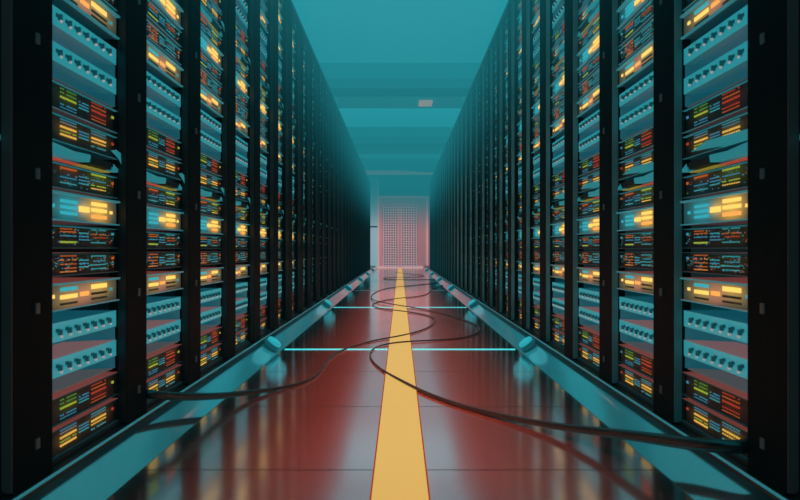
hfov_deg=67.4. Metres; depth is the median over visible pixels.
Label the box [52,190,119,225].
display unit
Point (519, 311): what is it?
server
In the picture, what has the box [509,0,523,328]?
rack
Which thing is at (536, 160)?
panel
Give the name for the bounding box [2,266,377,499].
trim
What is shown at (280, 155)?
display unit
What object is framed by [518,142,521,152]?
server
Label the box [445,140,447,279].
rack
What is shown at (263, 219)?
server
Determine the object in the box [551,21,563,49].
server
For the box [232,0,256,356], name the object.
rack
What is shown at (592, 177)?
server
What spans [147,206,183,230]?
display unit
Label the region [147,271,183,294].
display unit
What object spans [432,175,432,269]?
rack
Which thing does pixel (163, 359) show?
server
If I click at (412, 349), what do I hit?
light strip
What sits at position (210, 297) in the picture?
panel
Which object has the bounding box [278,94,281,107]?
server
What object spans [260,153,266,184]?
panel
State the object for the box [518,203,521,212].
server
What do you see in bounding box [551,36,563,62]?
server
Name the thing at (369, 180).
rack
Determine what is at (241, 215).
server
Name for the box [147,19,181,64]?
server
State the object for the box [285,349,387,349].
light strip
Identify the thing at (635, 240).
server
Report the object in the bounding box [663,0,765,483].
rack
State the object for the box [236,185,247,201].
server
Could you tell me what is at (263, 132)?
server
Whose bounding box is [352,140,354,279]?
rack
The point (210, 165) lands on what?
server
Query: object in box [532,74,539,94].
cable tray
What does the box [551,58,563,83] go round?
server
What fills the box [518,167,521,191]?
panel
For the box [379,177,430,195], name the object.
wall
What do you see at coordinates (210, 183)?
server
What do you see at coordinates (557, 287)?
panel
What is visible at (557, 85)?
display unit
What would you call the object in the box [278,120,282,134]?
display unit
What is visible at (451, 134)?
rack
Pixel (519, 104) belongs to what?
server
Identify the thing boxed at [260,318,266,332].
server
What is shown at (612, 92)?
rack
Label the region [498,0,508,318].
rack
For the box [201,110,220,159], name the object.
panel
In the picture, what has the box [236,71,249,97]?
display unit
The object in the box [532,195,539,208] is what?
server
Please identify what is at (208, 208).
server
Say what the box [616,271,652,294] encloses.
display unit
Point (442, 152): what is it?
rack
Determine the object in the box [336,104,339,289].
rack
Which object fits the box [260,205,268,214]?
cable tray
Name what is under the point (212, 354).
server
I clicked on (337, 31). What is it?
ceiling
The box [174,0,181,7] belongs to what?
server
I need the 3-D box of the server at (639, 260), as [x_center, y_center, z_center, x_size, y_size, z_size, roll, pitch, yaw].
[1.112,0.042,2.433,0.306,0.067,0.414,0,0,0]
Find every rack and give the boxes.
[0,0,33,499]
[34,0,136,483]
[137,0,194,417]
[195,0,231,380]
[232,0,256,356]
[257,0,275,340]
[276,0,290,328]
[291,0,301,318]
[302,25,310,311]
[311,46,318,306]
[319,64,325,300]
[325,78,330,295]
[331,92,335,293]
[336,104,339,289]
[340,113,343,286]
[343,120,346,284]
[347,129,349,282]
[350,136,351,280]
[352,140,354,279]
[354,145,356,277]
[357,152,358,276]
[359,157,359,275]
[360,159,361,274]
[362,164,362,273]
[363,166,364,272]
[365,170,365,271]
[366,173,366,270]
[367,175,367,269]
[368,177,368,269]
[369,180,369,269]
[430,180,430,269]
[431,177,431,269]
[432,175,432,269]
[433,173,433,270]
[434,170,434,271]
[435,166,436,272]
[437,164,437,273]
[438,159,439,274]
[440,157,440,275]
[441,152,442,276]
[443,145,445,277]
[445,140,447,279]
[448,136,449,280]
[450,129,452,282]
[453,120,456,284]
[456,113,459,286]
[460,104,463,289]
[464,92,468,293]
[469,78,474,295]
[474,64,480,300]
[481,46,488,306]
[489,25,497,311]
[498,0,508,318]
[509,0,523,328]
[524,0,542,340]
[543,0,567,356]
[568,0,604,380]
[605,0,662,417]
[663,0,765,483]
[766,0,799,499]
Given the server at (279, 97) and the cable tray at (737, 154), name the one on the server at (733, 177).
the cable tray at (737, 154)
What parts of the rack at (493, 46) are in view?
post, panel, panel, post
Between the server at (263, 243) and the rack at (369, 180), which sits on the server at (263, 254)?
the server at (263, 243)
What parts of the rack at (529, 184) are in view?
post, post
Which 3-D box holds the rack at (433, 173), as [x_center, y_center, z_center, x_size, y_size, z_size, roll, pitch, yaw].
[1.335,-0.781,16.833,0.800,2.758,0.600,0,0,0]
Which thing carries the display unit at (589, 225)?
on the server at (587, 242)
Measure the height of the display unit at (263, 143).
0.078 m
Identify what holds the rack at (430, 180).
on the trim at (701, 475)
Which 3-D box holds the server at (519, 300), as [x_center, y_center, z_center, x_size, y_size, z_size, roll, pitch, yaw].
[1.142,0.453,4.833,0.306,0.077,0.414,0,0,0]
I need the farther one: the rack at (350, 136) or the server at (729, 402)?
the rack at (350, 136)
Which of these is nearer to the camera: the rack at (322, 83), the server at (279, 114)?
the server at (279, 114)
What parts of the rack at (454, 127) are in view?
panel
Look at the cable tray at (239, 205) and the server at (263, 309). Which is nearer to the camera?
the cable tray at (239, 205)
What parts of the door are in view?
post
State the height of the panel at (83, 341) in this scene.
0.200 m
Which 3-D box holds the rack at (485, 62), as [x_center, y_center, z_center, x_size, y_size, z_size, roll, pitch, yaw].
[1.335,-0.781,6.633,0.800,2.758,0.600,0,0,0]
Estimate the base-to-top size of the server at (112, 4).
0.067 m
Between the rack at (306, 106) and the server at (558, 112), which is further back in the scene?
the rack at (306, 106)
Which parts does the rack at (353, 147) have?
post, panel, post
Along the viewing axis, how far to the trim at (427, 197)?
22.94 m
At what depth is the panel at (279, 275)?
5.01 m
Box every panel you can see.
[52,4,115,107]
[52,310,115,393]
[147,72,180,139]
[147,297,180,354]
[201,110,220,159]
[201,288,220,331]
[236,0,247,34]
[236,136,247,174]
[236,282,247,316]
[260,28,266,62]
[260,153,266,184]
[260,278,266,306]
[278,58,281,85]
[278,167,281,191]
[278,274,281,298]
[518,58,521,85]
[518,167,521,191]
[518,274,521,298]
[533,28,539,62]
[533,153,539,184]
[533,278,539,306]
[552,0,563,34]
[552,136,563,174]
[552,282,563,316]
[579,110,598,159]
[579,288,598,331]
[619,72,652,139]
[619,297,652,354]
[684,4,747,107]
[684,310,747,393]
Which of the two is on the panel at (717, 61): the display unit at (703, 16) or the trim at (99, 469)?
the display unit at (703, 16)
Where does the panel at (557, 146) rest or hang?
on the server at (557, 179)
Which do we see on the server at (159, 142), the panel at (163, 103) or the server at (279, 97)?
the panel at (163, 103)
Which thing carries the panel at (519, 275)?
on the server at (519, 300)
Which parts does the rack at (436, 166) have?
panel, post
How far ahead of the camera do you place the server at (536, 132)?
4.33 m
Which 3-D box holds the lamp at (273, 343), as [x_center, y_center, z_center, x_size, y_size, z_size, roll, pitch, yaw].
[-0.858,0.632,4.045,0.109,0.099,0.124,0,0,-6]
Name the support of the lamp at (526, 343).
on the trim at (701, 475)
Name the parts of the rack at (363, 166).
post, panel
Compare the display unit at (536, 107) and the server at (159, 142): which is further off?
the display unit at (536, 107)
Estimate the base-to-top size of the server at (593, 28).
0.073 m
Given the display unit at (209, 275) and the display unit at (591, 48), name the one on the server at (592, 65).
the display unit at (591, 48)
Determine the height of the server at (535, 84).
0.077 m
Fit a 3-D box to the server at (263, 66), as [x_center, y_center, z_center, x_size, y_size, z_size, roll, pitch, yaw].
[-1.132,-1.321,4.233,0.306,0.077,0.414,0,0,0]
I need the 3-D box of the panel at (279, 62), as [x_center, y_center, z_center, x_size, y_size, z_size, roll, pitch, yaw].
[-1.114,-1.469,4.833,0.262,0.200,0.414,0,0,0]
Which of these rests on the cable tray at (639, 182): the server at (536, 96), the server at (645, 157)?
the server at (645, 157)
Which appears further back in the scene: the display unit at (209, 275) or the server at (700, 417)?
the display unit at (209, 275)
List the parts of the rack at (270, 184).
post, post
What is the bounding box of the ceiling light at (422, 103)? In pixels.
[418,100,432,106]
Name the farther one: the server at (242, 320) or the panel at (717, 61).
the server at (242, 320)
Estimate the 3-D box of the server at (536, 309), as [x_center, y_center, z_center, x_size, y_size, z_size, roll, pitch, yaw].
[1.132,0.453,4.233,0.306,0.077,0.414,0,0,0]
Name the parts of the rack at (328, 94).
panel, panel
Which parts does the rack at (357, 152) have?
panel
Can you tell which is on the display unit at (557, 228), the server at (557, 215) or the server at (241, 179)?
the server at (557, 215)
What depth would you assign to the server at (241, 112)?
3.69 m
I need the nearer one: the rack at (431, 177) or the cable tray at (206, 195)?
the cable tray at (206, 195)
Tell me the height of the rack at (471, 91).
2.758 m
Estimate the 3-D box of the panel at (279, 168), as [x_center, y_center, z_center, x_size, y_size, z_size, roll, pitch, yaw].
[-1.114,-0.582,4.833,0.262,0.200,0.414,0,0,0]
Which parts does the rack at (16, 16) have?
panel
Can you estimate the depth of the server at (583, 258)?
3.07 m
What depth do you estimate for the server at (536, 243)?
4.34 m
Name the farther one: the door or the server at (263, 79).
the door
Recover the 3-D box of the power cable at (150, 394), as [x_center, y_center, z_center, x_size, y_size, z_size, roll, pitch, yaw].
[0.094,0.601,7.492,0.903,0.176,10.746,0,0,7]
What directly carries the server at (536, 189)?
on the server at (536, 199)
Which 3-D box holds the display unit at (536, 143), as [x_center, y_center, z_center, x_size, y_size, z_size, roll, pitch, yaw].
[1.118,-0.755,4.233,0.294,0.078,0.414,0,0,0]
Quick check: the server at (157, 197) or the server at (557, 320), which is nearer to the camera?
the server at (157, 197)
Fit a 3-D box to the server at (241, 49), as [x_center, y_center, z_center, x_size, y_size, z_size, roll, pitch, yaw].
[-1.122,-1.232,3.633,0.306,0.077,0.414,0,0,0]
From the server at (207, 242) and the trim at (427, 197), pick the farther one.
the trim at (427, 197)
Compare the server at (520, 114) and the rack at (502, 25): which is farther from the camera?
the rack at (502, 25)
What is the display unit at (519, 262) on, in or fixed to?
on the panel at (519, 275)
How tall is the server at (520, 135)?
0.067 m
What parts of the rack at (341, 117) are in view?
panel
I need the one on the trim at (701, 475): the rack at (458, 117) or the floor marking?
the rack at (458, 117)
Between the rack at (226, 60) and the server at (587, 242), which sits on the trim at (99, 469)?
the rack at (226, 60)
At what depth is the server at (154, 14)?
2.45 m
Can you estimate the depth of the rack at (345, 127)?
10.45 m
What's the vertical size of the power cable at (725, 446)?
0.180 m
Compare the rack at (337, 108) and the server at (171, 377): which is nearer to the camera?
the server at (171, 377)
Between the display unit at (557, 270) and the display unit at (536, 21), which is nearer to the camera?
the display unit at (557, 270)
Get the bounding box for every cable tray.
[52,142,120,173]
[147,172,184,190]
[201,5,223,36]
[201,187,223,201]
[236,51,249,69]
[236,197,249,209]
[260,82,268,94]
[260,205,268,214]
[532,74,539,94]
[532,202,539,214]
[551,42,563,69]
[551,193,563,209]
[578,0,598,36]
[578,181,598,201]
[618,162,652,190]
[682,129,747,173]
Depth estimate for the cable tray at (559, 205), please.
3.66 m
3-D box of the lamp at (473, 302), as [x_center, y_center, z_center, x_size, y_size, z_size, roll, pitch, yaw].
[0.858,0.632,7.093,0.109,0.099,0.124,0,0,6]
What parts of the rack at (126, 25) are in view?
post, panel, post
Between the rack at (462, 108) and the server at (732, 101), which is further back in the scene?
the rack at (462, 108)
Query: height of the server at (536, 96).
0.073 m
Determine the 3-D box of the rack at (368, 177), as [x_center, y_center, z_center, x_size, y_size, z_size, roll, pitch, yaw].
[-1.335,-0.781,18.033,0.800,2.758,0.600,0,0,0]
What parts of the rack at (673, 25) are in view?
post, panel, post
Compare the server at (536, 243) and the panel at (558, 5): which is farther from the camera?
the server at (536, 243)
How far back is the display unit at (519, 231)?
4.95 m
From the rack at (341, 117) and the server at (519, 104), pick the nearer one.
the server at (519, 104)
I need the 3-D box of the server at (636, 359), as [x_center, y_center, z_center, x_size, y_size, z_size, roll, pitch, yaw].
[1.112,0.453,2.433,0.306,0.077,0.414,0,0,0]
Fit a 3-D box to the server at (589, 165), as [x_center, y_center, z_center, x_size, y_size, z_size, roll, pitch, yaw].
[1.112,-0.434,3.033,0.306,0.077,0.414,0,0,0]
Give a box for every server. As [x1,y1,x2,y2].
[52,79,117,133]
[52,111,117,159]
[52,160,117,198]
[52,224,117,248]
[52,252,117,276]
[52,372,117,427]
[52,398,117,459]
[101,0,117,10]
[147,0,181,46]
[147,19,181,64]
[147,125,181,159]
[147,149,181,179]
[147,185,181,209]
[147,231,181,248]
[147,252,181,269]
[147,344,181,378]
[147,364,181,402]
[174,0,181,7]
[201,0,221,28]
[201,15,221,52]
[201,52,221,84]
[201,68,221,99]
[201,152,221,176]
[201,171,221,192]
[201,199,221,217]
[201,235,221,248]
[201,251,221,265]
[201,327,221,351]
[201,343,221,369]
[212,0,221,11]
[236,21,248,49]
[236,36,248,62]
[236,58,248,83]
[236,88,248,110]
[236,102,247,122]
[236,170,248,187]
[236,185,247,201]
[236,208,248,222]
[236,238,247,248]
[236,251,248,262]
[236,315,248,332]
[236,329,248,347]
[260,0,267,18]
[260,56,267,76]
[260,69,267,88]
[260,88,267,104]
[260,113,267,128]
[260,125,267,139]
[260,183,266,195]
[260,195,267,208]
[260,215,267,225]
[260,240,267,248]
[260,251,266,260]
[260,306,266,319]
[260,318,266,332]
[262,0,267,9]
[278,2,281,15]
[278,23,281,37]
[278,33,281,46]
[278,83,281,96]
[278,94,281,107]
[278,111,281,122]
[278,132,281,143]
[278,142,281,152]
[278,192,281,202]
[278,203,281,212]
[278,220,281,228]
[278,241,281,248]
[278,299,281,309]
[278,310,281,320]
[518,2,521,15]
[518,23,521,37]
[518,33,521,46]
[518,83,521,96]
[518,94,521,107]
[518,111,521,122]
[518,132,521,143]
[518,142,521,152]
[518,192,521,202]
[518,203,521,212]
[518,220,521,228]
[518,241,521,248]
[518,299,521,309]
[518,310,521,320]
[532,0,537,9]
[532,0,539,18]
[532,56,539,76]
[532,69,539,88]
[532,88,539,104]
[532,113,539,128]
[532,125,539,139]
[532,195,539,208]
[532,215,539,225]
[532,240,539,248]
[533,183,539,195]
[533,251,539,260]
[533,306,539,319]
[533,318,539,332]
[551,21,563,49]
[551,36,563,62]
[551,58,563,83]
[551,88,563,110]
[551,170,563,187]
[551,208,563,222]
[551,251,563,262]
[551,315,563,332]
[551,329,563,347]
[552,102,563,122]
[552,185,563,201]
[552,238,563,248]
[578,0,587,11]
[578,0,598,28]
[578,15,598,52]
[578,51,598,84]
[578,68,598,99]
[578,152,598,176]
[578,171,598,192]
[578,199,598,217]
[578,235,598,248]
[578,251,598,265]
[578,327,598,351]
[578,343,598,369]
[618,0,625,7]
[618,0,652,46]
[618,19,652,64]
[618,125,652,159]
[618,149,652,179]
[618,185,652,209]
[618,231,652,248]
[618,252,652,269]
[618,344,652,378]
[618,364,652,402]
[682,0,698,10]
[682,79,747,133]
[682,111,747,159]
[682,160,747,198]
[682,224,747,248]
[682,252,747,276]
[682,372,747,427]
[682,398,747,459]
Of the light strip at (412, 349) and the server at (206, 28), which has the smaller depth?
the server at (206, 28)
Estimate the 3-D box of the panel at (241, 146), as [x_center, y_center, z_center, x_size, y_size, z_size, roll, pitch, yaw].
[-1.093,-0.582,3.633,0.265,0.200,0.414,0,0,0]
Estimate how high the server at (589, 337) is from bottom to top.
0.077 m
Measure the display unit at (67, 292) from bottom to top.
0.078 m
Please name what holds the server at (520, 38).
on the display unit at (519, 49)
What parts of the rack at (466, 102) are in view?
panel, post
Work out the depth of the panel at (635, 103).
2.49 m
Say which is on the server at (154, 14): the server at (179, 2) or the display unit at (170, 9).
the display unit at (170, 9)
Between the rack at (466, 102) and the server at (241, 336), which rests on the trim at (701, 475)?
the rack at (466, 102)
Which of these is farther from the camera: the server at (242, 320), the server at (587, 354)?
the server at (242, 320)
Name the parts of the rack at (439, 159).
panel, post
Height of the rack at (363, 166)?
2.758 m
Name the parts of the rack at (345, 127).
panel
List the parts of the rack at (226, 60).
post, panel, post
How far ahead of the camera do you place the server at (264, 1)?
4.39 m
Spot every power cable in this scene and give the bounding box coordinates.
[146,285,441,400]
[369,272,748,453]
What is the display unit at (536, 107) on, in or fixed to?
on the server at (536, 121)
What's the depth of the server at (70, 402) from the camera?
1.82 m
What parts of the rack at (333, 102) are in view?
post, panel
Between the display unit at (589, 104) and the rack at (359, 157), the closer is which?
the display unit at (589, 104)
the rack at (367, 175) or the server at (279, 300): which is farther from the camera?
the rack at (367, 175)
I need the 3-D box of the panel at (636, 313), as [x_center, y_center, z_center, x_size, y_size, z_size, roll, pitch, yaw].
[1.083,0.305,2.433,0.265,0.200,0.414,0,0,0]
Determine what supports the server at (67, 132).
on the cable tray at (62, 154)
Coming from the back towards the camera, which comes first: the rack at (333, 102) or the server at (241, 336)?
the rack at (333, 102)
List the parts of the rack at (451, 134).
panel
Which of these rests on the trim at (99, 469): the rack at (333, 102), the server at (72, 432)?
the rack at (333, 102)
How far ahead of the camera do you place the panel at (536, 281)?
4.37 m
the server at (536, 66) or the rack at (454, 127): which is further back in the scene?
the rack at (454, 127)
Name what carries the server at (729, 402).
on the server at (700, 417)
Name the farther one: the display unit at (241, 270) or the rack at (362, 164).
the rack at (362, 164)
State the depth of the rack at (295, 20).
5.65 m
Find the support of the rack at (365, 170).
on the trim at (99, 469)
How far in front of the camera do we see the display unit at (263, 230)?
4.33 m
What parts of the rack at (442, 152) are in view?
panel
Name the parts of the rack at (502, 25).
post, panel, post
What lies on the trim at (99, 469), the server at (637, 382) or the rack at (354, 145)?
the rack at (354, 145)
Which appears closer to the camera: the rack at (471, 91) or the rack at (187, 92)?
the rack at (187, 92)
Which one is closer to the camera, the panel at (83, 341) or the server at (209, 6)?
the panel at (83, 341)
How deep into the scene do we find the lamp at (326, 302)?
7.05 m
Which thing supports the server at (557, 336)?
in the rack at (547, 4)
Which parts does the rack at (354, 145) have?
panel, post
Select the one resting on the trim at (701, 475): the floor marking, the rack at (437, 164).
the rack at (437, 164)
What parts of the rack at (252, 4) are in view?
post, panel, post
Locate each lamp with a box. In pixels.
[264,336,280,350]
[323,299,331,306]
[468,299,476,306]
[519,336,535,350]
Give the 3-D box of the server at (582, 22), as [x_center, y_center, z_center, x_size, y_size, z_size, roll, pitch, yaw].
[1.112,-1.232,3.033,0.306,0.077,0.414,0,0,0]
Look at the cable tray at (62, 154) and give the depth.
1.83 m
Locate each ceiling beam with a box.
[319,63,480,107]
[347,127,452,153]
[360,158,439,176]
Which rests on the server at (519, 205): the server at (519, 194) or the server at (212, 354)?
the server at (519, 194)
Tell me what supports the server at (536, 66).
on the server at (535, 84)
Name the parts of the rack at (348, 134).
panel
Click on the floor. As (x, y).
(316, 438)
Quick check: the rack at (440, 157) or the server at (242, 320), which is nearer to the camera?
the server at (242, 320)
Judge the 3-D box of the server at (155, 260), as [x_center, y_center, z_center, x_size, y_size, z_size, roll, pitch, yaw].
[-1.112,0.042,2.433,0.306,0.067,0.414,0,0,0]
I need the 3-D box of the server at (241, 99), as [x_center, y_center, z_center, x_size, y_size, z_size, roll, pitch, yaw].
[-1.122,-0.925,3.633,0.306,0.067,0.414,0,0,0]
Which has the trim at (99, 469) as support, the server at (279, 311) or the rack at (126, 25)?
the rack at (126, 25)
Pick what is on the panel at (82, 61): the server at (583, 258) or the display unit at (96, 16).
the display unit at (96, 16)
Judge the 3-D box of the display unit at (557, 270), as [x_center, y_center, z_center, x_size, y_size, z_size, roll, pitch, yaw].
[1.108,0.132,3.633,0.294,0.078,0.414,0,0,0]
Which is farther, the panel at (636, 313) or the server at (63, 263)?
the panel at (636, 313)
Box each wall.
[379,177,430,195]
[379,196,429,265]
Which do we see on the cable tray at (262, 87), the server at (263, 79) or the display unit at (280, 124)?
the server at (263, 79)
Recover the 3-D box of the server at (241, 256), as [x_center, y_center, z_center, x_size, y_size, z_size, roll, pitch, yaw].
[-1.122,0.042,3.633,0.306,0.067,0.414,0,0,0]
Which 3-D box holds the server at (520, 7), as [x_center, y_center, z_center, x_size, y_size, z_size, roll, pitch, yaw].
[1.142,-1.986,4.833,0.306,0.073,0.414,0,0,0]
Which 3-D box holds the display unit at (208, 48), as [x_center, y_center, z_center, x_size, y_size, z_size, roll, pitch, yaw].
[-1.098,-1.011,3.033,0.294,0.082,0.414,0,0,0]
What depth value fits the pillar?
22.80 m
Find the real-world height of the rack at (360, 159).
2.758 m
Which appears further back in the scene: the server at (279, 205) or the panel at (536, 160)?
the server at (279, 205)
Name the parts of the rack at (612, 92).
post, panel, post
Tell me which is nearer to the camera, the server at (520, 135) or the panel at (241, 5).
the panel at (241, 5)
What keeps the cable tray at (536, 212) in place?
in the rack at (529, 184)
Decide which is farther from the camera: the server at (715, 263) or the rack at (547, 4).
the rack at (547, 4)
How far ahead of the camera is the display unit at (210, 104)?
3.07 m
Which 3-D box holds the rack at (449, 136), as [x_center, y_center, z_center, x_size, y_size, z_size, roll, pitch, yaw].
[1.335,-0.781,11.433,0.800,2.758,0.600,0,0,0]
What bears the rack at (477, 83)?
on the trim at (701, 475)
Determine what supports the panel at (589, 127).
on the server at (589, 165)
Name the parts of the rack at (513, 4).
post, post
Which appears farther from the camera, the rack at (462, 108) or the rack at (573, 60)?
the rack at (462, 108)
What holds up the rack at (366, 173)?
on the trim at (99, 469)
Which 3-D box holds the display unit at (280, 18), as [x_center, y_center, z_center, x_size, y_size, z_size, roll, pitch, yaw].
[-1.128,-1.898,4.833,0.294,0.082,0.414,0,0,0]
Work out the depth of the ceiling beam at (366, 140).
14.06 m
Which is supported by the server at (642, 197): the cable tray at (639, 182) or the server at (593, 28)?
the cable tray at (639, 182)
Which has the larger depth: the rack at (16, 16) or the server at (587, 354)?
the server at (587, 354)
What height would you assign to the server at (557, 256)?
0.067 m
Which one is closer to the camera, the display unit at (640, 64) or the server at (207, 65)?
the display unit at (640, 64)
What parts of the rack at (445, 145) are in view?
post, panel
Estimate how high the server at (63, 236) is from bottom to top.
0.067 m
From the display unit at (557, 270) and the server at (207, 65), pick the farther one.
the display unit at (557, 270)
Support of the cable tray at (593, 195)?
on the server at (590, 208)
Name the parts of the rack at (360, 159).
post, panel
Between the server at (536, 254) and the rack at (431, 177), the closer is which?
the server at (536, 254)
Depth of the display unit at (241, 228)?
3.69 m
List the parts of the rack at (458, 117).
panel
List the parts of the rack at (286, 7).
post, post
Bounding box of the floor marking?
[369,268,430,499]
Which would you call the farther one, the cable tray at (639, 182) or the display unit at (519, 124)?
the display unit at (519, 124)
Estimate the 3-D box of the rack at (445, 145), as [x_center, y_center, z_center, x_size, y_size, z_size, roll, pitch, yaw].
[1.335,-0.781,12.633,0.800,2.758,0.600,0,0,0]
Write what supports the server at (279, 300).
in the rack at (286, 7)
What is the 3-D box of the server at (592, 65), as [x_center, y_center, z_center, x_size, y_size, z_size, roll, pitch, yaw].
[1.112,-0.925,3.033,0.306,0.067,0.414,0,0,0]
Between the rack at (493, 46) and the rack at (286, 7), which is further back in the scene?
the rack at (493, 46)
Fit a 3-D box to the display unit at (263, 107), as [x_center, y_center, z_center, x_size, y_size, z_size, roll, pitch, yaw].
[-1.118,-1.011,4.233,0.294,0.082,0.414,0,0,0]
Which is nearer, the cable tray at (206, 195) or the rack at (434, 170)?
the cable tray at (206, 195)
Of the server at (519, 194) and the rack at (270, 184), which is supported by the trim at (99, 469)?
the rack at (270, 184)
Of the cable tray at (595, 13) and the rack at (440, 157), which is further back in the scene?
the rack at (440, 157)
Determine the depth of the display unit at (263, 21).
4.32 m
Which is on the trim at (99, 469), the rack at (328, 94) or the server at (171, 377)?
the rack at (328, 94)
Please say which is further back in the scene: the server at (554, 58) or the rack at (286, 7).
the rack at (286, 7)
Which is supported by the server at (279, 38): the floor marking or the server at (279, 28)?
the server at (279, 28)
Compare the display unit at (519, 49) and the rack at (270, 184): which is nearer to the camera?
the rack at (270, 184)
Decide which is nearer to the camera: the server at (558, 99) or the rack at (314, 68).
the server at (558, 99)
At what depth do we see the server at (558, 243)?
3.69 m
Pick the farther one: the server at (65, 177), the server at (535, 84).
the server at (535, 84)
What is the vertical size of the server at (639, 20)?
0.067 m
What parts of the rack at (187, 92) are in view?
post, panel, post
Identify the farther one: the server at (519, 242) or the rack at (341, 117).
the rack at (341, 117)
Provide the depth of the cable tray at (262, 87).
4.33 m
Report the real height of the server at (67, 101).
0.077 m
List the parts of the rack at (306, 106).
post, panel, panel, post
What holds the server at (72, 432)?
in the rack at (126, 25)
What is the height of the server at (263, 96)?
0.073 m
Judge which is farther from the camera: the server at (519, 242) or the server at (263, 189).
the server at (519, 242)
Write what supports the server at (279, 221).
on the display unit at (279, 231)
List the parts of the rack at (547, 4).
post, panel, post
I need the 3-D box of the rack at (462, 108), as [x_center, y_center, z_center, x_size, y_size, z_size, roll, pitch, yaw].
[1.335,-0.781,9.033,0.800,2.758,0.600,0,0,0]
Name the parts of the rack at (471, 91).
panel, panel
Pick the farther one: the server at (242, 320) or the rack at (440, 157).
the rack at (440, 157)
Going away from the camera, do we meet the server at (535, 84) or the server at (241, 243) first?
the server at (241, 243)
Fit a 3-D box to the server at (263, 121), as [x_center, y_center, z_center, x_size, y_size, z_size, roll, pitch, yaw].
[-1.132,-0.925,4.233,0.306,0.067,0.414,0,0,0]
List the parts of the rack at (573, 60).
post, panel, post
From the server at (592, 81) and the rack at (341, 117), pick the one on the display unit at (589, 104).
the server at (592, 81)
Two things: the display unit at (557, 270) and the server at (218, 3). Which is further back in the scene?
the display unit at (557, 270)
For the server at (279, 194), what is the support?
on the server at (279, 205)
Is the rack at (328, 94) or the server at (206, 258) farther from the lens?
the rack at (328, 94)
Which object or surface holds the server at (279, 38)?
on the display unit at (280, 49)
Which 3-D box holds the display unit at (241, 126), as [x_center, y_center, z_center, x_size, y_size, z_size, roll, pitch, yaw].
[-1.108,-0.755,3.633,0.294,0.078,0.414,0,0,0]
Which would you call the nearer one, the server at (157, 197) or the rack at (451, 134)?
the server at (157, 197)
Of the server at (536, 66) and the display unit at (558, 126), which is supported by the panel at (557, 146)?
the display unit at (558, 126)
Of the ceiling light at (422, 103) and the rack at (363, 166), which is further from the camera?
the rack at (363, 166)
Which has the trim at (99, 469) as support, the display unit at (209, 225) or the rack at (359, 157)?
the rack at (359, 157)
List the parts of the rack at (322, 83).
post, panel, panel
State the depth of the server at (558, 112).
3.69 m
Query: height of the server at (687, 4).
0.067 m
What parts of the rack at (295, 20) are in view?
post, panel, post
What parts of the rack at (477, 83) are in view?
panel, panel, post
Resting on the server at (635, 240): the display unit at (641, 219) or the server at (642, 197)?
the display unit at (641, 219)
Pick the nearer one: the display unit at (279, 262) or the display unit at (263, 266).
the display unit at (263, 266)
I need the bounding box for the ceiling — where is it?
[292,0,507,157]
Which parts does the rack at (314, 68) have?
post, panel, post, panel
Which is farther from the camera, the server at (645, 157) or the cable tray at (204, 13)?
the cable tray at (204, 13)
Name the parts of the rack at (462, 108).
panel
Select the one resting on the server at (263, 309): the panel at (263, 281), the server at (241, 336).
the panel at (263, 281)
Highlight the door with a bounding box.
[383,206,416,265]
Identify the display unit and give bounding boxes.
[52,0,119,38]
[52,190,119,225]
[52,277,119,311]
[147,39,183,86]
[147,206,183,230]
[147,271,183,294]
[150,0,183,29]
[201,30,223,69]
[201,84,223,116]
[201,216,223,234]
[201,267,223,285]
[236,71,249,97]
[236,115,249,137]
[236,222,249,236]
[236,265,249,278]
[260,8,268,32]
[260,99,268,118]
[260,136,268,152]
[260,226,268,238]
[260,263,267,274]
[278,10,282,28]
[278,42,282,58]
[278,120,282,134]
[278,152,282,164]
[278,230,282,239]
[278,261,282,270]
[517,10,521,28]
[517,42,521,58]
[517,120,521,134]
[517,152,521,164]
[517,230,521,239]
[517,261,521,270]
[531,8,539,32]
[531,99,539,118]
[531,136,539,152]
[531,226,539,238]
[532,263,539,274]
[550,71,563,97]
[550,115,563,137]
[550,222,563,236]
[550,265,563,278]
[576,30,598,69]
[576,84,598,116]
[576,216,598,234]
[576,267,598,285]
[616,0,648,29]
[616,39,652,86]
[616,206,652,230]
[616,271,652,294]
[680,0,747,38]
[680,190,747,225]
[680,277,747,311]
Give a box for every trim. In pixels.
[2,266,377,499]
[379,196,428,267]
[422,266,797,499]
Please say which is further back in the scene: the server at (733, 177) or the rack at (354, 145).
the rack at (354, 145)
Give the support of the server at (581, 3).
on the server at (582, 22)
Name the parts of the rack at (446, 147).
post, panel, post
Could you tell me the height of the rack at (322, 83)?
2.758 m
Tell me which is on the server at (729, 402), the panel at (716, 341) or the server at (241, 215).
the panel at (716, 341)
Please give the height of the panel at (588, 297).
0.200 m
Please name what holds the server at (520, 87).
on the server at (519, 104)
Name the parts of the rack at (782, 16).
panel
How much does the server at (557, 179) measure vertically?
0.077 m
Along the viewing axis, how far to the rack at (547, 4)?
3.85 m
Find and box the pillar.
[369,177,378,267]
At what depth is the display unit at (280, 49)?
4.96 m
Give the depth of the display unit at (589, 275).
3.06 m
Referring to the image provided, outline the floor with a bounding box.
[106,268,693,499]
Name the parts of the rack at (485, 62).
panel, post, panel, post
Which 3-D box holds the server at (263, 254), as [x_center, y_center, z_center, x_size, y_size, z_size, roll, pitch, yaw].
[-1.132,0.042,4.233,0.306,0.067,0.414,0,0,0]
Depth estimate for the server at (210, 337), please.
3.07 m
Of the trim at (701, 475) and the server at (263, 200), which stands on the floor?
the trim at (701, 475)
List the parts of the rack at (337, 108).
panel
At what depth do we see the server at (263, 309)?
4.33 m
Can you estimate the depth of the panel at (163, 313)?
2.52 m
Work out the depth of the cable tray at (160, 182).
2.45 m
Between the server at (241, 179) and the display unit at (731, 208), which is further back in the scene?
the server at (241, 179)
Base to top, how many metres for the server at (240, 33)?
0.077 m
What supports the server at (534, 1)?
on the server at (536, 8)

